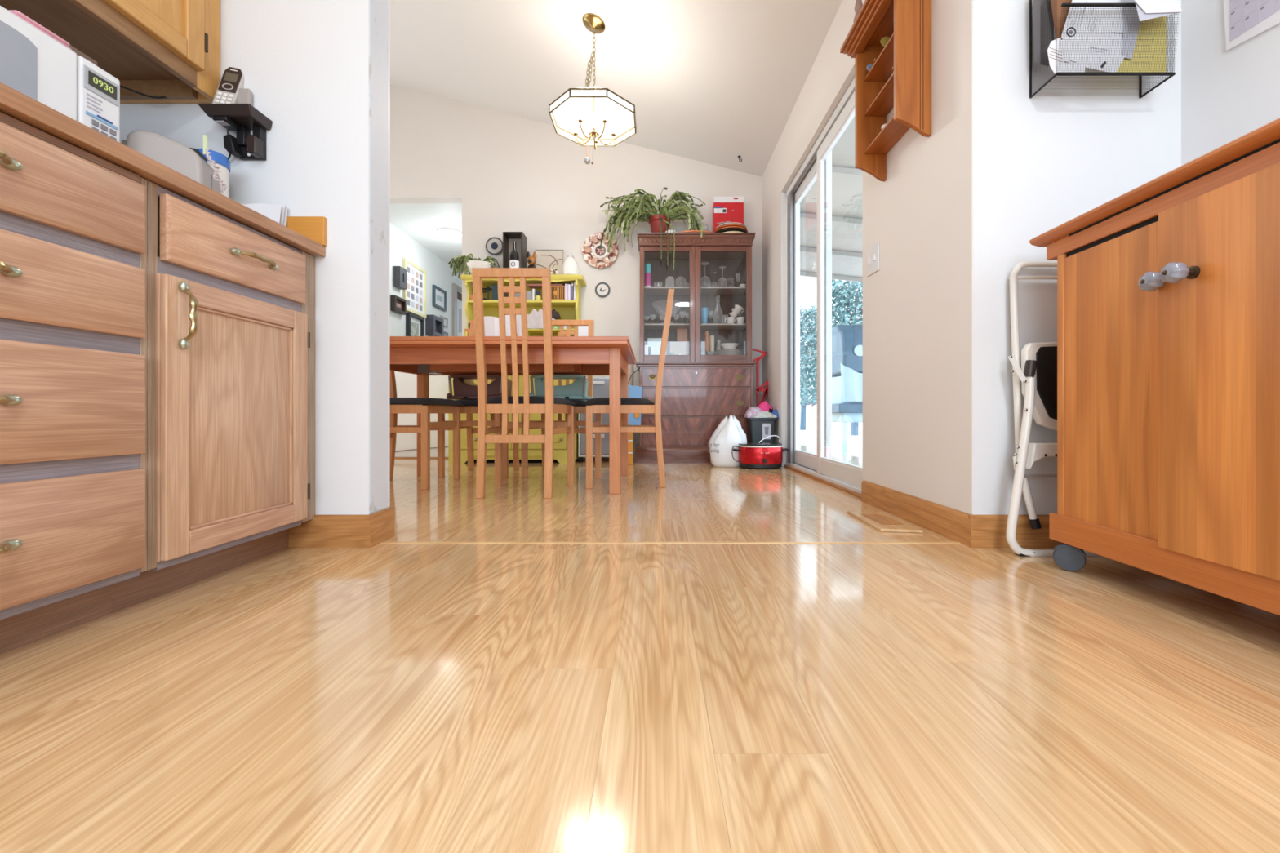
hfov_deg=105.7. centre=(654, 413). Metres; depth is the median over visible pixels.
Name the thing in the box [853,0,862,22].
carved figure
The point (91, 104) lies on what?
print
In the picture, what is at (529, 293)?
pouch
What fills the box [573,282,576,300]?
pad
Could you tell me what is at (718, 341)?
jar
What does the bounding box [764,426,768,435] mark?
picture
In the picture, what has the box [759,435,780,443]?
lead
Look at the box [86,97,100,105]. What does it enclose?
print
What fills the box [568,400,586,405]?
seat cushion
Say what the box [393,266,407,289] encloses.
frame
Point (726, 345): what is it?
serving bowl
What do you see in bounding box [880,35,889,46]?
dish
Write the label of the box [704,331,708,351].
pepper mill
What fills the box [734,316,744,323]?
teacup
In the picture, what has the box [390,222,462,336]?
wall
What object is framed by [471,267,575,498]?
dining chair
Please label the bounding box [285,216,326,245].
side splash
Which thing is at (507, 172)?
wall
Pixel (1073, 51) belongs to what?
paper
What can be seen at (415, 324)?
frame
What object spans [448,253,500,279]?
potted succulent
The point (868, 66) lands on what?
disc
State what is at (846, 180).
roof
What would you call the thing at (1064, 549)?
caster wheel
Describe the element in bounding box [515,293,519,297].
speaker
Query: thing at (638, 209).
potted plant
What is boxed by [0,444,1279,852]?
floor
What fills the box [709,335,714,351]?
candle
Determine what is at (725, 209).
box
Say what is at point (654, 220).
pot
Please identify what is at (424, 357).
dining table
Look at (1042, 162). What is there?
wall
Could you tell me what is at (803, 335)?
tree
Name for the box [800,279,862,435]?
tree
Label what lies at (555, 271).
posy
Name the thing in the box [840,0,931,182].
wall shelf
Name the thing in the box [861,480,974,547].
baseboard
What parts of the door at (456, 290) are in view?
casing, casing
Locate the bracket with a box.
[197,103,272,159]
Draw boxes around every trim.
[379,541,960,543]
[388,0,390,506]
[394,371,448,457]
[394,457,448,458]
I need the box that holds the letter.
[1061,0,1123,53]
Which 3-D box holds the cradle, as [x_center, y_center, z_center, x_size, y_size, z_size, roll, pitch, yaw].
[-1.216,-0.916,1.435,0.039,0.086,0.019,0,0,0]
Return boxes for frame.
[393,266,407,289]
[402,257,426,318]
[405,312,424,336]
[440,315,448,328]
[751,348,768,406]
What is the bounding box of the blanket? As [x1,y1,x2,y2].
[551,317,566,328]
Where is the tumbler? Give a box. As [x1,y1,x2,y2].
[701,307,707,323]
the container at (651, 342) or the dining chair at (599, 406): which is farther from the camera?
the container at (651, 342)
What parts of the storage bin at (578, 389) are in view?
tray post, tray post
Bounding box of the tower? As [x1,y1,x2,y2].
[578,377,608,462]
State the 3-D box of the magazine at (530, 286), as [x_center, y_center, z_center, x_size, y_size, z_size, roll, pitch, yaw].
[-0.924,-1.081,4.130,0.300,0.013,0.100,0,0,0]
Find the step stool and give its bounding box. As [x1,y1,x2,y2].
[1005,260,1102,556]
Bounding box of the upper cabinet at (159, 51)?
[0,0,220,103]
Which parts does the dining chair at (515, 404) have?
post, leg, rail, rail, rail, post, rail, leg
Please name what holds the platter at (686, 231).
on the china cabinet at (699, 391)
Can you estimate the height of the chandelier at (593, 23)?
0.926 m
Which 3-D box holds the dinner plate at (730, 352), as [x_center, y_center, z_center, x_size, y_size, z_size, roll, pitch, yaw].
[0.649,-0.497,4.115,0.236,0.010,0.236,0,0,0]
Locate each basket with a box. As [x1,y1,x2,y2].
[701,351,718,355]
[1029,0,1180,98]
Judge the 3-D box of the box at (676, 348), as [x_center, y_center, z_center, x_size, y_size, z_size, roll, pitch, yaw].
[0.199,-0.534,4.160,0.133,0.144,0.080,0,0,0]
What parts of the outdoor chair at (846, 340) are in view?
leg, lid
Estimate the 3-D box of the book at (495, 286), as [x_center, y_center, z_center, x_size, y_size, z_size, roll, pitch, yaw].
[-1.346,-1.020,4.150,0.058,0.139,0.100,0,0,0]
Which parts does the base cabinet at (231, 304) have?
handle, door, rail, rail, rail, drawer, door rail, door rail, handle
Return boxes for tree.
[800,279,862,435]
[800,305,817,430]
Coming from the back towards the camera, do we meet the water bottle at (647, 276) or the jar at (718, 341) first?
the jar at (718, 341)
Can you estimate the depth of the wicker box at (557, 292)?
4.08 m
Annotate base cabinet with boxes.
[0,111,146,653]
[111,180,315,613]
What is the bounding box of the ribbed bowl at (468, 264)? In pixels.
[463,260,494,274]
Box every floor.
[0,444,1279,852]
[800,435,862,457]
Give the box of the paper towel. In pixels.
[577,325,588,336]
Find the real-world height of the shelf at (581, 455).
0.014 m
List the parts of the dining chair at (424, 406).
post, rail, leg, rail, leg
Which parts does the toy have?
arm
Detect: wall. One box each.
[368,0,388,513]
[390,84,761,457]
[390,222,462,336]
[761,0,973,515]
[973,0,1181,515]
[1181,0,1279,165]
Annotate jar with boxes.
[535,290,541,299]
[715,339,721,351]
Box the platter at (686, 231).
[678,230,712,232]
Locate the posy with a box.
[550,263,558,274]
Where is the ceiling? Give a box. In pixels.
[390,0,842,271]
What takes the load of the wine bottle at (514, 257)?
on the bookshelf at (568, 309)
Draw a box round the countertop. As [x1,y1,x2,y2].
[0,82,324,257]
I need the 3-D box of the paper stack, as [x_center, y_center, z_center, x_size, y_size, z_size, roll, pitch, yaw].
[-1.177,-0.560,1.417,0.181,0.125,0.041,0,0,0]
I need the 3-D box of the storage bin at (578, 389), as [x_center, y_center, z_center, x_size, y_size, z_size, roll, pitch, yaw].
[-0.613,-0.165,3.190,0.376,0.153,0.340,0,0,0]
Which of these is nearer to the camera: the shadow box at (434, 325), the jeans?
the jeans
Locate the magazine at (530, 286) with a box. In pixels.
[526,284,563,288]
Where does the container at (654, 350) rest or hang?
on the china cabinet at (699, 391)
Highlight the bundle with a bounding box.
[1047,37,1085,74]
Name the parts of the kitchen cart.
panel, knob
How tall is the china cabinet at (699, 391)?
1.858 m
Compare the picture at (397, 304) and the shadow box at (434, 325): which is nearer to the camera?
the picture at (397, 304)
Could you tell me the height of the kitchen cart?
0.876 m
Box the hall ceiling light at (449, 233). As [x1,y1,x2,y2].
[436,227,462,239]
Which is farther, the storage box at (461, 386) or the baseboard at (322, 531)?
the storage box at (461, 386)
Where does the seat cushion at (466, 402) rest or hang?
on the dining chair at (470, 406)
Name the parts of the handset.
plate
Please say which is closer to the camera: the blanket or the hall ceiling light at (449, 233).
the blanket
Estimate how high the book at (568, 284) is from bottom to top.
0.134 m
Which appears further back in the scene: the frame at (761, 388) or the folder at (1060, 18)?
the frame at (761, 388)
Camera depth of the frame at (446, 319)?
6.47 m
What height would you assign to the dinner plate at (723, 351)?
0.010 m
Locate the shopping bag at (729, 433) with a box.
[707,415,746,467]
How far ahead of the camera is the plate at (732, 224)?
3.98 m
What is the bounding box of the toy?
[482,285,492,299]
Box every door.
[452,283,462,336]
[781,75,862,497]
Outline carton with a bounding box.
[628,432,633,464]
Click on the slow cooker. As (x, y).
(751, 455)
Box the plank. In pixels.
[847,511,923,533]
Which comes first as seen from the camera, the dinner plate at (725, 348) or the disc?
the disc
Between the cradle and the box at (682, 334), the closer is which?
the cradle
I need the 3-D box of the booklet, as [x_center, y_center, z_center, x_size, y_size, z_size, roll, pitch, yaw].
[-1.024,-1.002,4.140,0.016,0.102,0.080,0,0,0]
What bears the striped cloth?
on the bin at (758, 428)
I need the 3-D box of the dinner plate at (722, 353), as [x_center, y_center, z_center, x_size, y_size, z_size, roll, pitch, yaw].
[0.649,-0.487,4.115,0.236,0.010,0.236,0,0,0]
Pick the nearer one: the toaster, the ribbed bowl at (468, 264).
the toaster
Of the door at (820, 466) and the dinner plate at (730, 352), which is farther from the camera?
the dinner plate at (730, 352)
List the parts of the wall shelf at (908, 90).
moulding, moulding, moulding, panel, moulding, panel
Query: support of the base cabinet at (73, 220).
on the floor at (381, 698)
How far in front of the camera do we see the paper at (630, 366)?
3.99 m
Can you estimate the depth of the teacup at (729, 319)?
4.04 m
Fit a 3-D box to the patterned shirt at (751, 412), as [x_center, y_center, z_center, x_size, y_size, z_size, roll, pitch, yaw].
[0.779,-0.008,3.770,0.141,0.088,0.152,0,0,0]
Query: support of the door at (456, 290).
in the wall at (439, 273)
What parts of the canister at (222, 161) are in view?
lid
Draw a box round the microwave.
[0,5,119,142]
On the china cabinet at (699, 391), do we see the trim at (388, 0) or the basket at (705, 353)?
the basket at (705, 353)
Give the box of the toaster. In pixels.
[121,129,221,193]
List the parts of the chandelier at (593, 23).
bulb, bulb, arm, arm, crystal pendant, chain, chain, stem, arm, bulb, arm, bulb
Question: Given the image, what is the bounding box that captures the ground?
[800,419,862,435]
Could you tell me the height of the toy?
0.131 m
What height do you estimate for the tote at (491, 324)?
0.303 m
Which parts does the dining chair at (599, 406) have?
leg, leg, rail, post, rail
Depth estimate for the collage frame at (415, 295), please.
5.66 m
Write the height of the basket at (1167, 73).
0.360 m
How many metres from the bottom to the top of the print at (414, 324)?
0.206 m
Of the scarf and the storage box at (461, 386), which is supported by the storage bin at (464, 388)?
the storage box at (461, 386)
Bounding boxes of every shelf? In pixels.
[197,103,272,129]
[467,299,575,306]
[527,328,573,333]
[580,454,608,457]
[831,403,862,413]
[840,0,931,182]
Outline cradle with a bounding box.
[237,88,252,105]
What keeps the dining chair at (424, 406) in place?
on the floor at (381, 698)
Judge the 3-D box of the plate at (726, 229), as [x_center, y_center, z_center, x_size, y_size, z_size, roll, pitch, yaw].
[0.648,-1.509,4.090,0.284,0.018,0.284,0,0,0]
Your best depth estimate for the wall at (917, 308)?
1.78 m
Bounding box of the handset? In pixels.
[212,66,244,103]
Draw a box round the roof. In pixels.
[800,115,862,282]
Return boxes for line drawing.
[535,249,564,274]
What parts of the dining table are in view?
leg, leg, leg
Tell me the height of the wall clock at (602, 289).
0.134 m
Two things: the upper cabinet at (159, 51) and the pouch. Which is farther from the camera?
the pouch
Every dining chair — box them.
[390,370,464,489]
[437,320,519,477]
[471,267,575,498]
[521,320,594,477]
[581,288,674,488]
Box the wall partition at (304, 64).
[120,0,388,515]
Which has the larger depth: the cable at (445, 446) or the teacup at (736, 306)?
the cable at (445, 446)
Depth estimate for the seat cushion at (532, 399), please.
2.35 m
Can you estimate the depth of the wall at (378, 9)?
1.49 m
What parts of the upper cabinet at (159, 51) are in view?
panel, rail, door rail, door, cross rail, panel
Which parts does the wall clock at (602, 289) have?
plate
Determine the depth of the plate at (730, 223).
3.98 m
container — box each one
[647,337,662,348]
[650,346,666,355]
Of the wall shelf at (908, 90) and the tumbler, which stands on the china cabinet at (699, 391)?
the tumbler
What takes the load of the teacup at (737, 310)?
on the teacup at (733, 313)
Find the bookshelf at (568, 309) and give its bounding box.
[448,274,586,463]
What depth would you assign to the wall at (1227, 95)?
1.35 m
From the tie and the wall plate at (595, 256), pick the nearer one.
the tie
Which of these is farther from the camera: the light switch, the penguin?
the penguin
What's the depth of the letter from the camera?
1.36 m
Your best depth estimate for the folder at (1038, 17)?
1.41 m
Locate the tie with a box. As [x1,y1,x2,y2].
[203,134,226,192]
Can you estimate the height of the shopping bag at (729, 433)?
0.384 m
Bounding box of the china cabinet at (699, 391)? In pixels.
[635,232,755,463]
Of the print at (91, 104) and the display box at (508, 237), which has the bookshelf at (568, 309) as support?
the display box at (508, 237)
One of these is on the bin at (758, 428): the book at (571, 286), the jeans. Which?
the jeans
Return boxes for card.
[644,345,648,355]
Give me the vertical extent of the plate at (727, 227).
0.020 m
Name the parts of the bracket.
plate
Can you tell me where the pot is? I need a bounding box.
[648,214,670,232]
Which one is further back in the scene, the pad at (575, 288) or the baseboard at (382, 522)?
the pad at (575, 288)
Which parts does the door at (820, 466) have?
rail, rail, head frame, sill, fixed panel, rail, rail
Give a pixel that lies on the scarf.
(535, 319)
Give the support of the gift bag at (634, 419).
hanging from the china cabinet at (699, 391)
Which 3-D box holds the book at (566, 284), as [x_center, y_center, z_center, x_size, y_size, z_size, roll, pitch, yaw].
[-0.732,-1.019,4.140,0.013,0.137,0.120,0,0,0]
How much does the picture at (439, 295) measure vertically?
0.264 m
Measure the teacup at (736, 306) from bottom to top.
0.062 m
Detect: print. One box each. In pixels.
[86,93,102,102]
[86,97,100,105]
[86,100,102,110]
[86,104,100,113]
[410,320,418,336]
[436,294,442,302]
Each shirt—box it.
[743,406,762,417]
[758,400,773,412]
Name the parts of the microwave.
door, control panel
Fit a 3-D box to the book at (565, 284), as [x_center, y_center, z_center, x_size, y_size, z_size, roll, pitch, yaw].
[-0.746,-1.020,4.140,0.014,0.139,0.120,0,0,0]
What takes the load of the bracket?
attached to the wall partition at (304, 64)
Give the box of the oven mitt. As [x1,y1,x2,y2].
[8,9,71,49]
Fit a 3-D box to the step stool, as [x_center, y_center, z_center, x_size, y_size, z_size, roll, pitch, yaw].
[1.235,-0.021,1.391,0.491,0.854,0.084,0,0,0]
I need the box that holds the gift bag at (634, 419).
[628,367,642,425]
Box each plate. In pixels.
[485,236,502,255]
[582,231,618,268]
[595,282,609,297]
[715,222,746,229]
[715,223,746,231]
[715,226,747,232]
[716,228,747,232]
[716,348,744,351]
[717,350,744,351]
[717,353,744,355]
[718,351,744,353]
[718,351,744,354]
[723,231,742,232]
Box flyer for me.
[1133,0,1182,21]
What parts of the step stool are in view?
leg, frame, cross rod, frame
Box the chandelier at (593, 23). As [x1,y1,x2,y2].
[548,13,635,164]
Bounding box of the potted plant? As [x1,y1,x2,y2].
[599,186,705,270]
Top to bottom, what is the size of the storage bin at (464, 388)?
0.153 m
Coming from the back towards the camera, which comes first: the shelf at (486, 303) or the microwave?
the shelf at (486, 303)
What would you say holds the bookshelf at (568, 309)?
on the floor at (381, 698)
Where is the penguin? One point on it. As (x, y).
(555, 315)
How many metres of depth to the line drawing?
4.21 m
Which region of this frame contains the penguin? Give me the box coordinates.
[551,309,560,319]
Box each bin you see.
[446,374,511,399]
[529,374,592,399]
[746,417,776,442]
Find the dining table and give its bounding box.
[390,336,635,493]
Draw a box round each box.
[68,44,97,66]
[425,314,444,336]
[448,374,502,395]
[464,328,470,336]
[502,231,526,267]
[551,285,564,299]
[669,342,685,355]
[676,328,687,355]
[712,196,743,232]
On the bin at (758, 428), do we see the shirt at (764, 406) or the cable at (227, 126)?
the shirt at (764, 406)
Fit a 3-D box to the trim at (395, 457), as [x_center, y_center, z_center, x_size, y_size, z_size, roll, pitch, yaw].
[-2.220,0.394,4.267,1.160,0.012,0.014,0,0,0]
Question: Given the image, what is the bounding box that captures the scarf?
[527,308,543,328]
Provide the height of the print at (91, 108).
0.003 m
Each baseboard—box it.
[288,515,372,547]
[367,506,394,547]
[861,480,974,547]
[968,515,1062,547]
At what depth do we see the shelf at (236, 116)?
1.38 m
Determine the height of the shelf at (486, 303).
0.022 m
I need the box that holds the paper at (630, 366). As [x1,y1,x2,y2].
[628,364,633,386]
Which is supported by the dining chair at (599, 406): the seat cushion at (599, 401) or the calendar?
the seat cushion at (599, 401)
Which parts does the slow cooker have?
cord, crock lid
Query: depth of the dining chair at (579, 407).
3.39 m
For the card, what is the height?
0.101 m
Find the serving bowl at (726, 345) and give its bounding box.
[719,342,739,349]
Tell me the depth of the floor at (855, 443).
7.05 m
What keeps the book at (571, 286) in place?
on the bookshelf at (568, 309)
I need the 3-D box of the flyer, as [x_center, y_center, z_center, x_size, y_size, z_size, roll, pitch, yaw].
[1.366,-1.124,1.320,0.150,0.109,0.005,0,0,0]
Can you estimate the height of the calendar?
0.235 m
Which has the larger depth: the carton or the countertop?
the carton
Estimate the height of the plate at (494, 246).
0.156 m
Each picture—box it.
[390,294,406,315]
[432,284,446,311]
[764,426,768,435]
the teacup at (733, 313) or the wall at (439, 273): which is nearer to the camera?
the teacup at (733, 313)
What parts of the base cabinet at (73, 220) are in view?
handle, handle, handle, handle, rail, rail, rail, rail, drawer, drawer, drawer, drawer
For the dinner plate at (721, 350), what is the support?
on the dinner plate at (723, 351)
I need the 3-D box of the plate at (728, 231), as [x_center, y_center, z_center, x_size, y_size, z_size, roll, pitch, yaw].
[0.648,-1.481,4.090,0.300,0.042,0.300,0,0,0]
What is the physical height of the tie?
0.145 m
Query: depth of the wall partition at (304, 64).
1.45 m
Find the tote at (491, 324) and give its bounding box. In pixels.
[484,315,521,336]
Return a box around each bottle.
[509,241,519,267]
[644,263,651,286]
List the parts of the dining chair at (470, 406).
leg, rail, post, rail, rail, leg, post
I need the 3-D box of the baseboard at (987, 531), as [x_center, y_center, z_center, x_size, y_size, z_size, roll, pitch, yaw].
[1.258,0.352,1.442,0.637,0.096,0.013,0,0,0]
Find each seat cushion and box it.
[390,397,464,405]
[454,400,477,405]
[487,395,575,404]
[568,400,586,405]
[581,397,654,405]
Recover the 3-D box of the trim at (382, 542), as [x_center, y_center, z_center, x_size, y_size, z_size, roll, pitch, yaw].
[0.040,0.403,1.492,1.800,0.010,0.016,0,0,0]
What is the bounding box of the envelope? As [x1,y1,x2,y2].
[1120,0,1140,58]
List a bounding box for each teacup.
[724,316,734,323]
[728,311,739,317]
[731,308,742,315]
[734,304,743,311]
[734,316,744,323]
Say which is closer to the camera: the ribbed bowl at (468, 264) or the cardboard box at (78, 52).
the cardboard box at (78, 52)
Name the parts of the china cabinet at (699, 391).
corner post, door, pull plate, door rail, door rail, drawer rail, drawer, moulding, cornice, drawer, drawer, drawer rail, door, door rail, door rail, pull plate, pull plate, corner post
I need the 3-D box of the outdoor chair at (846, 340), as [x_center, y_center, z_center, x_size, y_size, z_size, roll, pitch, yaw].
[2.431,-0.268,5.362,1.000,1.425,0.673,0,0,0]
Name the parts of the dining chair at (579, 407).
leg, post, rail, rail, rail, leg, post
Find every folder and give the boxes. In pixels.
[1032,0,1053,66]
[1050,0,1071,39]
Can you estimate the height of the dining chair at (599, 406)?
1.066 m
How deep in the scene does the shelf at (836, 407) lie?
5.06 m
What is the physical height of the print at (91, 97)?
0.003 m
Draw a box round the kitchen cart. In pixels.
[1029,117,1279,615]
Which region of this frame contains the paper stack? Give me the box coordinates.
[240,202,287,226]
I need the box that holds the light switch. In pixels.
[866,241,879,276]
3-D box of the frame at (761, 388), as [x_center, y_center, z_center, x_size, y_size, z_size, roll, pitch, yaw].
[0.902,-0.081,4.048,0.166,0.915,0.024,0,0,0]
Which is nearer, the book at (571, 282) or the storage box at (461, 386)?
the storage box at (461, 386)
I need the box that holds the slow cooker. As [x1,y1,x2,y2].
[731,442,788,468]
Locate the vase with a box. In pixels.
[561,255,578,274]
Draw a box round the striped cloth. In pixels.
[754,410,777,417]
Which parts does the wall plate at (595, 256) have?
painted panel, painted panel, painted panel, painted panel, painted panel, painted panel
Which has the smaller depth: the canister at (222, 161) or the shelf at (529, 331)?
the canister at (222, 161)
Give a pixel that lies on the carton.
(630, 434)
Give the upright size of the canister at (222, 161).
0.226 m
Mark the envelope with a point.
(1125, 12)
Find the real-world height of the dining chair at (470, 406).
1.066 m
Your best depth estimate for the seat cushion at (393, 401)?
2.56 m
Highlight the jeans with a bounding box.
[771,409,778,417]
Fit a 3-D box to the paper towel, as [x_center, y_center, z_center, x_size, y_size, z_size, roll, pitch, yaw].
[-0.571,-0.585,3.950,0.086,0.249,0.100,0,0,0]
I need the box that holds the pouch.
[526,290,532,299]
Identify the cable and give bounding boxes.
[226,125,231,159]
[395,446,448,452]
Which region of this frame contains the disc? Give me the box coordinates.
[866,63,873,71]
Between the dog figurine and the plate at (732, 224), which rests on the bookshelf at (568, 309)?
the dog figurine
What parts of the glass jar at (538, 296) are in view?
jar lid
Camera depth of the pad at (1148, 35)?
1.37 m
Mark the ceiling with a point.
(716, 82)
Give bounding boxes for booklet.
[532,288,535,299]
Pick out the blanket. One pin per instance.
(553, 318)
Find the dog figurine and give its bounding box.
[525,251,536,267]
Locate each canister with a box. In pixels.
[196,148,230,197]
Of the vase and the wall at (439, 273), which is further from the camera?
the wall at (439, 273)
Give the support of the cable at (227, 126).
hanging from the bracket
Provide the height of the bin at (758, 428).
0.361 m
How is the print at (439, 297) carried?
attached to the picture at (439, 295)
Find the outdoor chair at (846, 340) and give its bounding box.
[831,324,862,454]
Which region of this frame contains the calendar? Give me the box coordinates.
[1223,0,1279,50]
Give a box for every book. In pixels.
[492,284,497,299]
[564,284,566,299]
[566,284,568,299]
[568,284,569,299]
[569,284,573,299]
[570,281,573,299]
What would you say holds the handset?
on the bracket
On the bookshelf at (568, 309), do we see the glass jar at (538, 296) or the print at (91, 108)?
the glass jar at (538, 296)
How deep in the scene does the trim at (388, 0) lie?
1.55 m
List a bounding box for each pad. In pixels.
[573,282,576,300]
[1116,16,1166,71]

